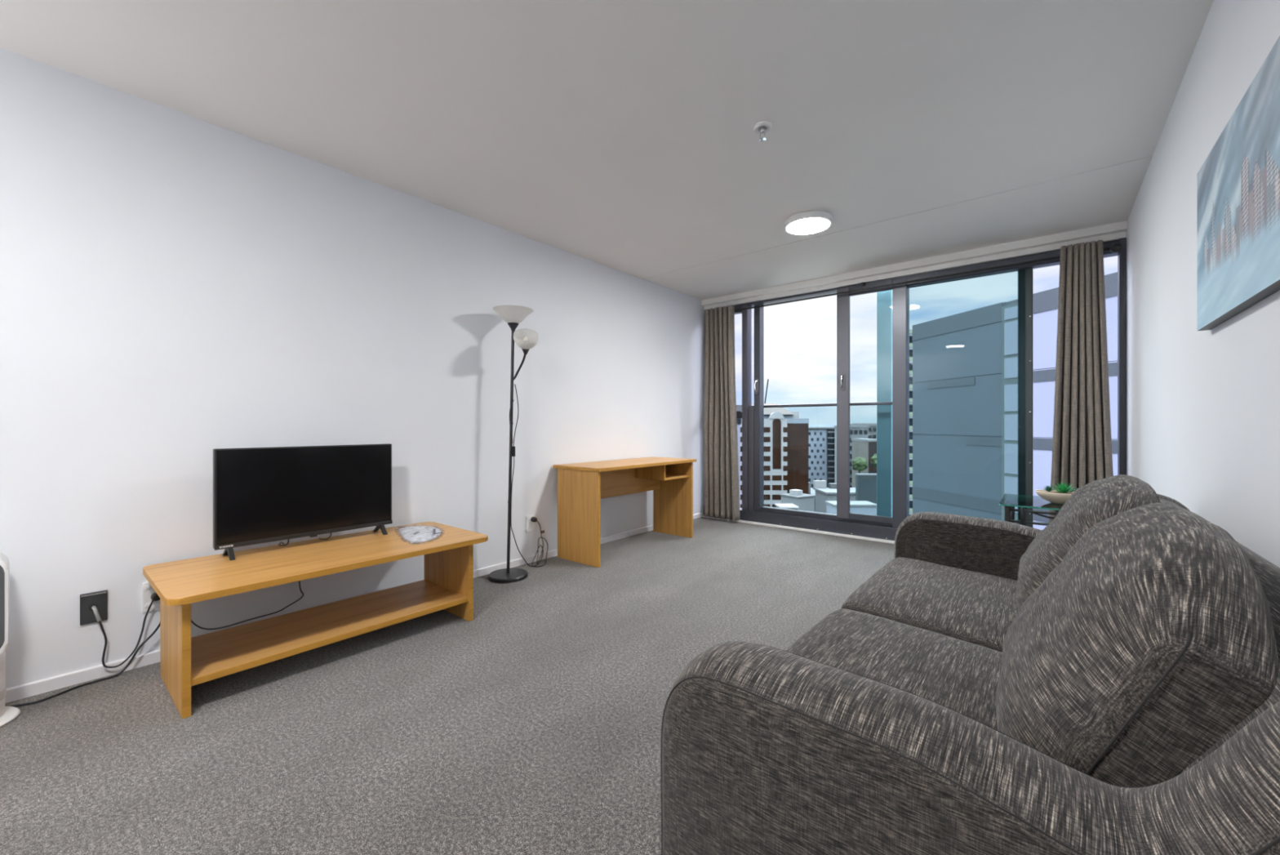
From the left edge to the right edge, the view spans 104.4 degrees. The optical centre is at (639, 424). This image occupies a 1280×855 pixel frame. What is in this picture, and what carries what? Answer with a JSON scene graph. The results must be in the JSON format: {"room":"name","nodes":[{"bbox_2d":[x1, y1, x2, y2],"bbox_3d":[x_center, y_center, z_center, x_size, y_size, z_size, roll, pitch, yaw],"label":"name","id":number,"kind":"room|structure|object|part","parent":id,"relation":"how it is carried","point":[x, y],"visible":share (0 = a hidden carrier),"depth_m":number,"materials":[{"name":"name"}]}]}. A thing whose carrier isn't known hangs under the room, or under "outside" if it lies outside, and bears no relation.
{"room":"living room","nodes":[
{"label":"living room","id":0,"kind":"room"},
{"bbox_2d":[0,48,704,688],"bbox_3d":[-1.721,-0.185,2.805,0.120,2.470,7.950,0,0,39],"label":"wall","id":1,"kind":"structure","parent":0,"point":[176,287],"depth_m":2.44,"materials":[{"name":"white paint"}]},
{"bbox_2d":[80,589,107,625],"bbox_3d":[-2.255,0.754,2.048,0.016,0.125,0.077,0,0,39],"label":"wall socket","id":2,"kind":"object","parent":1,"relation":"attached to","point":[99,599],"visible":0.98,"depth_m":2.04,"materials":[{"name":"black plastic"}]},
{"bbox_2d":[91,591,159,667],"bbox_3d":[-2.174,0.877,2.106,0.037,0.278,0.208,0,0,39],"label":"cable","id":3,"kind":"object","parent":1,"relation":"attached to","point":[154,597],"visible":1,"depth_m":2.07,"materials":[{"name":"rubber"}]},
{"bbox_2d":[142,581,159,612],"bbox_3d":[-2.141,0.753,2.188,0.014,0.129,0.076,0,0,39],"label":"wall socket","id":4,"kind":"object","parent":1,"relation":"attached to","point":[147,589],"visible":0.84,"depth_m":2.17,"materials":[{"name":"white plastic"}]},
{"bbox_2d":[4,512,702,702],"bbox_3d":[-1.713,1.025,2.711,0.012,0.050,7.615,0,0,39],"label":"baseboard","id":5,"kind":"structure","parent":1,"relation":"attached to","point":[26,690],"depth_m":2.08,"materials":[{"name":"paint"}]},
{"bbox_2d":[525,514,536,531],"bbox_3d":[-0.828,0.752,3.786,0.014,0.118,0.094,0,0,39],"label":"wall socket","id":6,"kind":"object","parent":1,"relation":"attached to","point":[530,526],"visible":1,"depth_m":3.77,"materials":[{"name":"white plastic"}]},
{"bbox_2d":[0,516,894,854],"bbox_3d":[-0.397,1.100,1.581,3.680,0.100,7.740,0,0,39],"label":"floor","id":7,"kind":"structure","parent":0,"point":[531,724],"depth_m":1.73,"materials":[{"name":"grey carpet"}]},
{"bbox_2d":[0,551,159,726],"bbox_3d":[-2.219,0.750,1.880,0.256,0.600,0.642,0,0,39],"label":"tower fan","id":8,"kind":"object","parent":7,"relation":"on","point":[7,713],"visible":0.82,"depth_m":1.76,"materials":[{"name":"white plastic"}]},
{"bbox_2d":[0,564,4,648],"bbox_3d":[-2.283,0.633,1.672,0.028,0.333,0.174,0,0,39],"label":"grille","id":9,"kind":"object","parent":8,"relation":"attached to","point":[2,566],"depth_m":1.73,"materials":[{"name":"white plastic"}]},
{"bbox_3d":[-2.341,1.043,1.719,0.240,0.014,0.240,0,0,39],"label":"plate","id":10,"kind":"part","parent":8,"relation":"part of","materials":[{"name":"white plastic"}]},
{"bbox_3d":[-2.208,0.881,2.006,0.041,0.335,0.422,0,0,32],"label":"power cord","id":11,"kind":"part","parent":8,"relation":"part of","materials":[{"name":"rubber"}]},
{"bbox_2d":[142,521,488,718],"bbox_3d":[-1.470,0.828,2.409,0.660,0.445,1.286,0,0,39],"label":"tv stand","id":12,"kind":"object","parent":7,"relation":"on","point":[186,660],"visible":0.94,"depth_m":2.19,"materials":[{"name":"brown wood"}]},
{"bbox_3d":[-1.813,0.840,1.932,0.485,0.420,0.025,0,0,39],"label":"panel","id":13,"kind":"part","parent":12,"relation":"part of","materials":[{"name":"brown wood"}]},
{"bbox_2d":[213,443,392,559],"bbox_3d":[-1.669,0.356,2.523,0.158,0.497,0.774,0,0,39],"label":"television","id":14,"kind":"object","parent":12,"relation":"on","point":[261,495],"visible":1,"depth_m":2.45,"materials":[{"name":"black plastic"}]},
{"bbox_2d":[191,538,303,629],"bbox_3d":[-1.880,0.749,2.362,0.146,0.384,0.498,0,0,39],"label":"lead","id":15,"kind":"object","parent":14,"relation":"hanging from","point":[192,621],"visible":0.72,"depth_m":2.41,"materials":[{"name":"rubber"}]},
{"bbox_2d":[191,579,467,685],"bbox_3d":[-1.456,0.934,2.375,0.475,0.025,1.112,0,0,39],"label":"shelf","id":16,"kind":"object","parent":12,"relation":"attached to","point":[226,651],"depth_m":2.26,"materials":[{"name":"brown wood"}]},
{"bbox_2d":[398,525,442,542],"bbox_3d":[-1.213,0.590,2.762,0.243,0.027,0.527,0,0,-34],"label":"glass bowl","id":17,"kind":"object","parent":12,"relation":"on","point":[414,533],"visible":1,"depth_m":2.70,"materials":[{"name":"glass"}]},
{"bbox_3d":[-1.091,0.840,2.811,0.485,0.420,0.025,0,0,39],"label":"panel","id":18,"kind":"part","parent":12,"relation":"part of","materials":[{"name":"brown wood"}]},
{"bbox_2d":[488,304,548,582],"bbox_3d":[-0.872,0.126,3.561,0.345,1.849,0.550,0,0,-2],"label":"floor lamp","id":19,"kind":"object","parent":7,"relation":"on","point":[526,339],"visible":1,"depth_m":3.42,"materials":[{"name":"black metal"}]},
{"bbox_3d":[-0.882,-0.751,3.448,0.278,0.096,0.278,0,0,39],"label":"lamp shade","id":20,"kind":"part","parent":19,"relation":"part of","materials":[{"name":"white glass"}]},
{"bbox_2d":[511,446,515,456],"bbox_3d":[-0.874,0.185,3.432,0.020,0.070,0.018,0,0,39],"label":"switch","id":21,"kind":"object","parent":19,"relation":"attached to","point":[513,447],"depth_m":3.42,"materials":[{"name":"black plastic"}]},
{"bbox_3d":[-0.841,-0.403,3.445,0.104,0.199,0.028,0,0,-14],"label":"reading arm","id":22,"kind":"part","parent":19,"relation":"part of"},
{"bbox_3d":[-0.778,-0.589,3.381,0.164,0.150,0.166,0,0,39],"label":"lamp shade","id":23,"kind":"part","parent":19,"relation":"part of","materials":[{"name":"white glass"}]},
{"bbox_3d":[-0.783,0.384,3.624,0.097,1.329,0.454,0,0,18],"label":"power cord","id":24,"kind":"part","parent":19,"relation":"part of","materials":[{"name":"plastic"}]},
{"bbox_2d":[552,456,696,567],"bbox_3d":[-0.082,0.684,4.280,0.510,0.731,1.300,0,0,39],"label":"desk","id":25,"kind":"object","parent":7,"relation":"on","point":[581,486],"visible":1,"depth_m":4.09,"materials":[{"name":"brown wood"}]},
{"bbox_3d":[-0.473,0.697,3.796,0.450,0.706,0.025,0,0,39],"label":"panel","id":26,"kind":"part","parent":25,"relation":"part of","materials":[{"name":"brown wood"}]},
{"bbox_3d":[-0.194,0.484,4.366,0.018,0.281,1.212,0,0,39],"label":"modesty panel","id":27,"kind":"part","parent":25,"relation":"part of","materials":[{"name":"brown wood"}]},
{"bbox_3d":[0.312,0.697,4.752,0.450,0.706,0.025,0,0,39],"label":"panel","id":28,"kind":"part","parent":25,"relation":"part of","materials":[{"name":"brown wood"}]},
{"bbox_2d":[665,473,688,479],"bbox_3d":[0.211,0.478,4.579,0.336,0.017,0.370,0,0,39],"label":"shelf","id":29,"kind":"object","parent":25,"relation":"attached to","point":[668,476],"depth_m":4.57,"materials":[{"name":"brown wood"}]},
{"bbox_2d":[660,474,1279,854],"bbox_3d":[1.057,0.611,1.409,1.004,0.878,2.064,0,0,39],"label":"sofa","id":30,"kind":"object","parent":7,"relation":"on","point":[1104,678],"visible":1,"depth_m":0.75,"materials":[{"name":"grey fabric"}]},
{"bbox_2d":[785,608,1002,729],"bbox_3d":[0.657,0.698,1.196,0.642,0.198,0.833,0,0,39],"label":"seat cushion","id":31,"kind":"object","parent":30,"relation":"on","point":[959,675],"depth_m":1.29,"materials":[{"name":"grey fabric"}]},
{"bbox_2d":[841,556,1018,652],"bbox_3d":[1.191,0.698,1.845,0.642,0.198,0.831,0,0,39],"label":"seat cushion","id":32,"kind":"object","parent":30,"relation":"on","point":[971,600],"depth_m":1.76,"materials":[{"name":"grey fabric"}]},
{"bbox_3d":[0.467,0.626,0.690,1.004,0.735,0.204,0,0,39],"label":"armrest","id":33,"kind":"part","parent":30,"relation":"part of","materials":[{"name":"grey fabric"}]},
{"bbox_3d":[1.648,0.626,2.128,1.004,0.735,0.204,0,0,39],"label":"armrest","id":34,"kind":"part","parent":30,"relation":"part of","materials":[{"name":"grey fabric"}]},
{"bbox_2d":[1016,474,1160,609],"bbox_3d":[1.454,0.427,1.630,0.342,0.510,0.816,0,0,39],"label":"cushion","id":35,"kind":"object","parent":30,"relation":"on","point":[1098,500],"depth_m":1.49,"materials":[{"name":"grey fabric"}]},
{"bbox_2d":[995,502,1278,786],"bbox_3d":[0.926,0.427,0.987,0.341,0.509,0.822,0,0,39],"label":"cushion","id":36,"kind":"object","parent":30,"relation":"on","point":[1153,642],"depth_m":0.72,"materials":[{"name":"grey fabric"}]},
{"bbox_3d":[1.296,0.609,1.213,0.342,0.682,1.684,0,0,39],"label":"frame","id":37,"kind":"part","parent":30,"relation":"part of","materials":[{"name":"grey fabric"}]},
{"bbox_2d":[998,493,1063,525],"bbox_3d":[2.682,0.774,3.167,0.600,0.552,0.600,0,0,39],"label":"side table","id":38,"kind":"object","parent":7,"relation":"on","point":[1009,501],"visible":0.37,"depth_m":3.12,"materials":[{"name":"clear glass"}]},
{"bbox_3d":[2.320,0.779,3.132,0.032,0.541,0.032,0,0,39],"label":"leg","id":39,"kind":"part","parent":38,"relation":"part of","materials":[{"name":"black metal"}]},
{"bbox_3d":[2.647,0.779,3.529,0.032,0.541,0.032,0,0,39],"label":"leg","id":40,"kind":"part","parent":38,"relation":"part of","materials":[{"name":"black metal"}]},
{"bbox_3d":[2.378,0.557,3.084,0.022,0.096,0.022,0,0,39],"label":"leg rod","id":41,"kind":"part","parent":38,"relation":"part of","materials":[{"name":"black metal"}]},
{"bbox_3d":[2.519,0.605,2.969,0.515,0.016,0.016,0,0,39],"label":"rail","id":42,"kind":"part","parent":38,"relation":"part of","materials":[{"name":"black metal"}]},
{"bbox_3d":[2.519,0.535,2.969,0.515,0.016,0.016,0,0,39],"label":"rail","id":43,"kind":"part","parent":38,"relation":"part of","materials":[{"name":"black metal"}]},
{"bbox_3d":[2.519,0.543,2.969,0.369,0.057,0.012,0,0,39],"label":"curved rod","id":44,"kind":"part","parent":38,"relation":"part of","materials":[{"name":"black metal"}]},
{"bbox_2d":[1035,481,1079,503],"bbox_3d":[2.681,0.427,3.130,0.294,0.141,0.194,0,0,39],"label":"succulent bowl","id":45,"kind":"object","parent":38,"relation":"on","point":[1060,495],"visible":0.73,"depth_m":3.12,"materials":[{"name":"beige ceramic"}]},
{"bbox_2d":[0,0,1213,300],"bbox_3d":[-0.330,-1.495,1.662,3.680,0.150,7.950,0,0,39],"label":"ceiling","id":46,"kind":"structure","parent":0,"point":[619,135],"depth_m":2.21,"materials":[{"name":"paint"}]},
{"bbox_2d":[753,120,771,142],"bbox_3d":[0.583,-1.391,2.361,0.086,0.073,0.086,0,0,39],"label":"sprinkler","id":47,"kind":"object","parent":46,"relation":"attached to","point":[763,126],"visible":1,"depth_m":2.35,"materials":[{"name":"silver metal"}]},
{"bbox_2d":[783,210,832,235],"bbox_3d":[1.165,-1.395,3.443,0.320,0.051,0.320,0,0,39],"label":"ceiling light","id":48,"kind":"object","parent":46,"relation":"attached to","point":[810,222],"visible":1,"depth_m":3.38,"materials":[{"name":"white plastic"}]},
{"bbox_2d":[786,217,830,234],"bbox_3d":[1.165,-1.374,3.443,0.286,0.010,0.286,0,0,39],"label":"diffuser","id":49,"kind":"object","parent":48,"relation":"attached to","point":[793,225],"depth_m":3.42,"materials":[{"name":"white plastic"}]},
{"bbox_2d":[701,515,894,543],"bbox_3d":[2.054,1.042,4.564,3.480,0.016,0.060,0,0,39],"label":"trim","id":50,"kind":"structure","parent":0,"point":[739,521],"depth_m":4.85,"materials":[{"name":"metal"}]},
{"bbox_2d":[701,220,1127,310],"bbox_3d":[2.120,-1.370,4.645,3.480,0.100,0.230,0,0,39],"label":"rail","id":51,"kind":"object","parent":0,"point":[1114,231],"depth_m":4.21,"materials":[{"name":"paint"}]},
{"bbox_2d":[704,241,1122,315],"bbox_3d":[2.061,-1.261,4.546,3.393,0.116,0.110,0,0,39],"label":"curtain rod","id":52,"kind":"object","parent":51,"relation":"attached to","point":[1114,248],"visible":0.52,"depth_m":4.18,"materials":[{"name":"metal"}]},
{"bbox_2d":[704,305,740,520],"bbox_3d":[0.884,-0.130,5.397,0.421,2.290,0.113,0,0,39],"label":"curtain","id":53,"kind":"object","parent":52,"relation":"hanging from","point":[722,490],"visible":1,"depth_m":5.38,"materials":[{"name":"beige fabric"}]},
{"bbox_2d":[1048,240,1113,523],"bbox_3d":[3.144,-0.135,3.529,0.392,2.300,0.126,0,0,39],"label":"curtain","id":54,"kind":"object","parent":52,"relation":"hanging from","point":[1082,443],"visible":0.69,"depth_m":3.51,"materials":[{"name":"beige fabric"}]},
{"bbox_2d":[703,237,1126,540],"bbox_3d":[2.135,-0.135,4.663,3.480,2.370,0.222,0,0,39],"label":"window","id":55,"kind":"structure","parent":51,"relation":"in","point":[753,509],"depth_m":4.41,"materials":[{"name":"grey metal"}]},
{"bbox_3d":[0.975,-1.266,5.592,0.437,0.063,0.080,0,0,39],"label":"rail","id":56,"kind":"part","parent":55,"relation":"part of","materials":[{"name":"grey metal"}]},
{"bbox_3d":[1.228,0.366,5.407,0.063,1.123,0.065,0,0,39],"label":"stop post","id":57,"kind":"part","parent":55,"relation":"part of","materials":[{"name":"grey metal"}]},
{"bbox_3d":[1.247,-0.410,5.309,0.048,0.170,0.012,0,0,39],"label":"door handle","id":58,"kind":"part","parent":55,"relation":"part of","materials":[{"name":"grey metal"}]},
{"bbox_3d":[2.118,0.989,4.642,3.480,0.122,0.138,0,0,39],"label":"frame","id":59,"kind":"part","parent":55,"relation":"part of","materials":[{"name":"grey metal"}]},
{"bbox_3d":[1.787,0.394,5.067,1.530,1.212,0.040,0,0,39],"label":"glass balustrade","id":60,"kind":"part","parent":55,"relation":"part of","materials":[{"name":"clear glass"}]},
{"bbox_2d":[836,280,892,523],"bbox_3d":[2.069,-0.204,4.597,0.484,2.188,0.090,0,0,39],"label":"door","id":61,"kind":"structure","parent":55,"relation":"attached to","point":[842,300],"depth_m":4.71,"materials":[{"name":"grey metal"}]},
{"bbox_3d":[1.926,-0.410,4.715,0.048,0.170,0.012,0,0,39],"label":"handle","id":62,"kind":"part","parent":61,"relation":"part of","materials":[{"name":"grey metal"}]},
{"bbox_3d":[2.130,0.863,4.582,0.372,0.055,0.035,0,0,39],"label":"rail","id":63,"kind":"part","parent":61,"relation":"part of","materials":[{"name":"grey metal"}]},
{"bbox_3d":[2.130,-1.258,4.582,0.372,0.080,0.035,0,0,39],"label":"rail","id":64,"kind":"part","parent":61,"relation":"part of","materials":[{"name":"grey metal"}]},
{"bbox_3d":[2.130,-1.309,4.657,3.410,0.022,0.100,0,0,39],"label":"frame","id":65,"kind":"part","parent":55,"relation":"part of","materials":[{"name":"grey metal"}]},
{"bbox_3d":[2.719,-0.172,4.174,0.827,2.105,0.006,0,0,39],"label":"glass pane","id":66,"kind":"part","parent":55,"relation":"part of","materials":[{"name":"clear glass"}]},
{"bbox_3d":[2.912,-1.262,3.991,1.357,0.073,0.095,0,0,39],"label":"rail","id":67,"kind":"part","parent":55,"relation":"part of","materials":[{"name":"grey metal"}]},
{"bbox_3d":[3.278,-0.172,3.749,0.483,2.105,0.006,0,0,39],"label":"glass pane","id":68,"kind":"part","parent":55,"relation":"part of","materials":[{"name":"clear glass"}]},
{"bbox_2d":[1126,0,1279,567],"bbox_3d":[1.061,-0.185,0.520,0.120,2.470,7.950,0,0,39],"label":"wall","id":69,"kind":"structure","parent":0,"point":[1203,406],"depth_m":1.80,"materials":[{"name":"white paint"}]},
{"bbox_2d":[1196,35,1279,330],"bbox_3d":[1.492,-0.592,1.165,0.032,0.540,1.375,0,0,39],"label":"picture","id":70,"kind":"object","parent":69,"relation":"attached to","point":[1238,181],"visible":1,"depth_m":1.32},
{"label":"outside","id":71,"kind":"structure","parent":0,"visible":0},
{"bbox_3d":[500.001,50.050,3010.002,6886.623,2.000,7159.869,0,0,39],"label":"ground","id":72,"kind":"structure","parent":71,"visible":0},
{"bbox_2d":[736,404,742,507],"bbox_3d":[21.650,21.950,139.750,20.971,54.200,22.379,0,0,39],"label":"apartment block","id":73,"kind":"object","parent":72,"relation":"on","point":[739,407],"visible":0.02,"depth_m":130.01,"materials":[{"name":"grey concrete"}]},
{"bbox_2d":[764,378,768,403],"bbox_3d":[63.400,13.027,250.000,2.528,72.046,2.198,0,0,39],"label":"tower crane","id":74,"kind":"object","parent":72,"relation":"on","point":[767,379],"visible":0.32,"depth_m":249.69,"materials":[{"name":"grey metal"}]},
{"bbox_2d":[740,403,808,507],"bbox_3d":[43.904,20.750,182.661,37.152,56.600,37.218,0,0,39],"label":"office tower","id":75,"kind":"structure","parent":72,"relation":"on","point":[785,433],"depth_m":169.98,"materials":[{"name":"white concrete"}]},
{"bbox_2d":[774,503,799,509],"bbox_3d":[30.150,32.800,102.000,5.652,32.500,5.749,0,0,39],"label":"house","id":76,"kind":"structure","parent":72,"relation":"on","point":[792,506],"depth_m":101.13,"materials":[{"name":"white concrete"}]},
{"bbox_2d":[779,488,815,511],"bbox_3d":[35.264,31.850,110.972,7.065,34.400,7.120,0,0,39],"label":"house","id":77,"kind":"structure","parent":72,"relation":"on","point":[804,501],"depth_m":109.40,"materials":[{"name":"concrete"}]},
{"bbox_2d":[808,482,815,511],"bbox_3d":[67.000,35.800,202.250,27.313,26.500,28.845,0,0,39],"label":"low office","id":78,"kind":"structure","parent":72,"relation":"on","point":[811,491],"depth_m":192.01,"materials":[{"name":"white concrete"}]},
{"bbox_2d":[808,426,834,488],"bbox_3d":[98.250,25.150,273.000,34.166,47.800,34.096,0,0,39],"label":"block","id":79,"kind":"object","parent":72,"relation":"on","point":[820,439],"visible":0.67,"depth_m":261.99,"materials":[{"name":"white concrete"}]},
{"bbox_2d":[808,423,836,426],"bbox_3d":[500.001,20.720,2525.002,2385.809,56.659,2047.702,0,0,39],"label":"hills","id":80,"kind":"structure","parent":72,"relation":"on","point":[809,424],"depth_m":2392.83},
{"bbox_2d":[813,480,855,512],"bbox_3d":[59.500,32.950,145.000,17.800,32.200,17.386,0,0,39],"label":"warehouse","id":81,"kind":"structure","parent":72,"relation":"on","point":[823,493],"depth_m":145.40,"materials":[{"name":"concrete"}]},
{"bbox_2d":[813,480,826,488],"bbox_3d":[54.300,17.950,149.700,3.400,2.200,1.400,0,0,0],"label":"roof vent","id":82,"kind":"object","parent":81,"relation":"attached to","point":[816,483],"depth_m":148.99,"materials":[{"name":"white metal"}]},
{"bbox_2d":[825,500,876,515],"bbox_3d":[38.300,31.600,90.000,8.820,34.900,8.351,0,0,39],"label":"shed","id":83,"kind":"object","parent":72,"relation":"on","point":[864,507],"visible":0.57,"depth_m":87.99,"materials":[{"name":"concrete"}]},
{"bbox_2d":[834,425,869,487],"bbox_3d":[88.000,24.750,206.850,15.722,48.600,16.509,0,0,39],"label":"tower","id":84,"kind":"structure","parent":72,"relation":"on","point":[855,431],"depth_m":200.00,"materials":[{"name":"concrete"}]},
{"bbox_2d":[851,456,867,473],"bbox_3d":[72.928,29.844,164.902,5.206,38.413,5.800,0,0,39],"label":"street tree","id":85,"kind":"object","parent":72,"relation":"on","point":[860,464],"visible":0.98,"depth_m":163.51,"materials":[{"name":"green plant"}]},
{"bbox_2d":[849,423,876,439],"bbox_3d":[102.000,24.350,226.850,14.177,49.400,15.239,0,0,39],"label":"tower","id":86,"kind":"structure","parent":72,"relation":"on","point":[872,429],"depth_m":219.97,"materials":[{"name":"concrete"}]},
{"bbox_2d":[851,438,876,487],"bbox_3d":[84.000,27.150,184.850,12.631,43.800,13.970,0,0,39],"label":"tower","id":87,"kind":"structure","parent":72,"relation":"on","point":[866,448],"depth_m":181.52,"materials":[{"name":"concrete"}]},
{"bbox_2d":[851,422,876,423],"bbox_3d":[116.500,24.150,256.850,14.950,49.800,15.874,0,0,39],"label":"tower","id":88,"kind":"structure","parent":72,"relation":"on","point":[851,423],"depth_m":249.69,"materials":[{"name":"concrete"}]},
{"bbox_2d":[855,473,876,503],"bbox_3d":[50.050,29.800,106.550,6.312,38.500,5.511,0,0,39],"label":"building","id":89,"kind":"structure","parent":72,"relation":"on","point":[865,483],"depth_m":106.01,"materials":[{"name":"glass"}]},
{"bbox_2d":[871,453,876,467],"bbox_3d":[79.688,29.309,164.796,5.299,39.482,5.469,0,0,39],"label":"street tree","id":90,"kind":"object","parent":72,"relation":"on","point":[873,460],"visible":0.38,"depth_m":164.51,"materials":[{"name":"green plant"}]},
{"bbox_2d":[909,328,912,515],"bbox_3d":[61.858,13.975,113.656,8.078,70.150,9.433,0,0,39],"label":"tower","id":91,"kind":"structure","parent":72,"relation":"on","point":[910,330],"depth_m":112.00,"materials":[{"name":"grey concrete"}]},
{"bbox_2d":[912,271,1117,529],"bbox_3d":[12.424,23.120,6.616,6.045,51.860,16.500,0,0,-13],"label":"neighbouring building","id":92,"kind":"structure","parent":72,"relation":"on","point":[965,364],"depth_m":11.88,"materials":[{"name":"glass"}]},
{"bbox_3d":[11.422,2.504,11.146,9.132,1.468,2.176,0,0,24],"label":"facade panel","id":93,"kind":"part","parent":92,"relation":"part of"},
{"bbox_3d":[11.422,1.019,11.146,9.132,1.478,2.176,0,0,24],"label":"facade panel","id":94,"kind":"part","parent":92,"relation":"part of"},
{"bbox_3d":[11.422,-0.451,11.146,9.132,1.438,2.176,0,0,24],"label":"facade panel","id":95,"kind":"part","parent":92,"relation":"part of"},
{"bbox_3d":[11.422,-1.991,11.146,9.132,1.618,2.176,0,0,24],"label":"facade panel","id":96,"kind":"part","parent":92,"relation":"part of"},
{"bbox_3d":[12.803,2.504,5.040,6.000,1.468,13.260,0,0,-13],"label":"facade panel","id":97,"kind":"part","parent":92,"relation":"part of","materials":[{"name":"white"}]},
{"bbox_3d":[12.803,1.019,5.040,6.000,1.478,13.260,0,0,-13],"label":"facade panel","id":98,"kind":"part","parent":92,"relation":"part of","materials":[{"name":"white"}]},
{"bbox_3d":[12.803,-0.451,5.040,6.000,1.438,13.260,0,0,-13],"label":"facade panel","id":99,"kind":"part","parent":92,"relation":"part of","materials":[{"name":"white"}]},
{"bbox_3d":[12.803,-1.991,5.040,6.000,1.618,13.260,0,0,-13],"label":"facade panel","id":100,"kind":"part","parent":92,"relation":"part of","materials":[{"name":"white"}]},
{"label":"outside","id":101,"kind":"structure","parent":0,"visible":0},
{"bbox_2d":[876,289,892,516],"bbox_3d":[2.409,-0.050,4.854,0.130,4.200,0.160,0,0,39],"label":"glass pane","id":102,"kind":"object","parent":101,"point":[884,299],"depth_m":4.79,"materials":[{"name":"teal glass"}]}
]}

